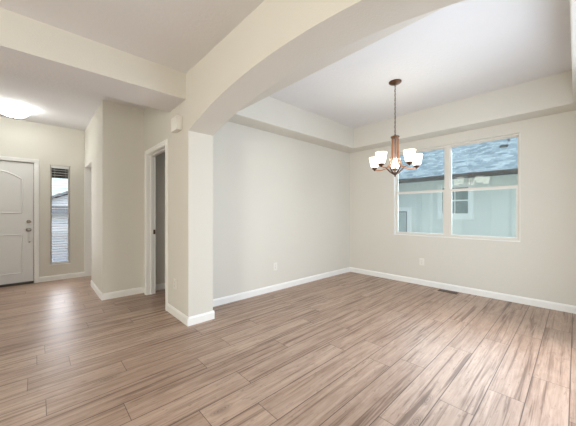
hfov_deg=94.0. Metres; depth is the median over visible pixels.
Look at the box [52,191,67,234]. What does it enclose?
house
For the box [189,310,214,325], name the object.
baseboard
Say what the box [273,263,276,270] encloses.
wall outlet
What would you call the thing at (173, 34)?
ceiling
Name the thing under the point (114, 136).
wall
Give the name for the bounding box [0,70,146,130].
ceiling
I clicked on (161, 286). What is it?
baseboard
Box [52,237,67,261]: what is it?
ground
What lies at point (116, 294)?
baseboard
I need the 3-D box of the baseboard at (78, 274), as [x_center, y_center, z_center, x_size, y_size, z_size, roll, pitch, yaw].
[-4.031,1.154,4.903,0.749,0.092,0.014,0,0,-43]
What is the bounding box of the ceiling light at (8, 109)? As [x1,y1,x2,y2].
[0,102,30,118]
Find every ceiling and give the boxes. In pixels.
[0,0,263,73]
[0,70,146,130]
[270,0,571,127]
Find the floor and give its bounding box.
[0,272,575,425]
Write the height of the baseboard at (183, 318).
0.092 m
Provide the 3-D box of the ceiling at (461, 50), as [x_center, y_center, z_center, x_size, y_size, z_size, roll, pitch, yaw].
[1.266,-1.650,3.166,2.801,0.090,3.053,0,0,-43]
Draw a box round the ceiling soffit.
[228,0,575,152]
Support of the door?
in the wall at (50, 144)
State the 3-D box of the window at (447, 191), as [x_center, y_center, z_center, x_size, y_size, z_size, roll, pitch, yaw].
[2.545,-0.342,4.250,0.139,1.460,1.732,0,0,-43]
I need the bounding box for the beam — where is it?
[0,7,185,111]
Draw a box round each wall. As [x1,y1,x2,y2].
[0,117,84,276]
[85,100,164,292]
[144,0,464,316]
[213,121,349,298]
[350,110,575,305]
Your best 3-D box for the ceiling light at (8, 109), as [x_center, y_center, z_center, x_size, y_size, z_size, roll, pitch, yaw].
[-4.005,-1.465,3.922,0.380,0.180,0.376,0,0,-43]
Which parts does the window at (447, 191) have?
sash, sash, sill, sash, sash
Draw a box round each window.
[50,166,70,264]
[394,133,519,241]
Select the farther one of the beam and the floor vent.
the floor vent
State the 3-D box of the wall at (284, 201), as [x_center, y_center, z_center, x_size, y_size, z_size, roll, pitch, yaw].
[0.034,-0.250,4.453,3.545,2.900,0.115,0,0,-43]
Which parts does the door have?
panel, panel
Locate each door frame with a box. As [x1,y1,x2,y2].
[0,156,38,286]
[144,139,167,310]
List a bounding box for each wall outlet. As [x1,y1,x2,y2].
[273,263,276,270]
[419,258,423,265]
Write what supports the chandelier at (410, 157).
hanging from the ceiling at (461, 50)
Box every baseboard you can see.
[39,272,84,281]
[91,280,102,298]
[101,287,143,300]
[156,283,164,289]
[167,303,188,325]
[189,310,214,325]
[213,267,349,306]
[350,267,575,313]
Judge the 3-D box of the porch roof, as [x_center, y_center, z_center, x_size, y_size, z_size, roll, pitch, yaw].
[-5.355,0.150,5.740,4.400,3.000,2.700,0,0,-43]
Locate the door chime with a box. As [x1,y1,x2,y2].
[171,115,181,132]
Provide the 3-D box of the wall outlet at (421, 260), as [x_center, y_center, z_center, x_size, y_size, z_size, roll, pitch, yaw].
[2.231,0.815,4.484,0.009,0.116,0.072,0,0,-43]
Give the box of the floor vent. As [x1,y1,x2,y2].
[437,289,458,293]
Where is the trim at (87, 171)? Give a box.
[84,168,91,276]
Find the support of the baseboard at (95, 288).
attached to the wall at (114, 136)
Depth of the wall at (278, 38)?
2.46 m
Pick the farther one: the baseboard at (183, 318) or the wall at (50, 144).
the wall at (50, 144)
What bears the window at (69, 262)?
in the wall at (50, 144)
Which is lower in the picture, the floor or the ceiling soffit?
the floor
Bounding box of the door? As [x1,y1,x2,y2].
[0,160,33,284]
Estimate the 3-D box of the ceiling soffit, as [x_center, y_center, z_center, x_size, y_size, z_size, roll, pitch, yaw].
[1.258,-1.464,3.153,3.248,0.473,3.455,0,0,-43]
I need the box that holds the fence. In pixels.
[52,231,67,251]
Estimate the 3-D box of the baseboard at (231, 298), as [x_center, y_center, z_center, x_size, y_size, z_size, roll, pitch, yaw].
[0.088,1.154,4.415,3.238,0.092,0.014,0,0,-43]
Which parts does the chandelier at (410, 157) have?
lamp shade, lamp shade, arm, arm, chain, stem, lamp shade, arm, arm, lamp shade, lamp shade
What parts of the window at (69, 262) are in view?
sill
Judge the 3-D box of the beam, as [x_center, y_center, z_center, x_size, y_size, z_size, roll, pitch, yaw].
[-2.291,-1.444,2.137,2.805,0.433,0.500,0,0,-43]
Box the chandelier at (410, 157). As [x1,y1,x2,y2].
[369,79,422,176]
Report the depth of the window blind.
4.87 m
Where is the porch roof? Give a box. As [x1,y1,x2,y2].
[52,168,67,178]
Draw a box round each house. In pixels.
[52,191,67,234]
[398,137,517,237]
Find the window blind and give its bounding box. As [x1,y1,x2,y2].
[51,165,68,263]
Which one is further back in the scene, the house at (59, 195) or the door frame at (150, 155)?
the house at (59, 195)
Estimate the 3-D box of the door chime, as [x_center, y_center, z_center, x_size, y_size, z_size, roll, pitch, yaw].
[-1.252,-0.996,3.020,0.060,0.152,0.175,0,0,-43]
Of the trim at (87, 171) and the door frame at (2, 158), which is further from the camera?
the trim at (87, 171)
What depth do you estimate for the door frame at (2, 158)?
4.61 m
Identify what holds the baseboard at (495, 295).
attached to the wall at (541, 266)
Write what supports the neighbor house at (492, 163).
on the ground

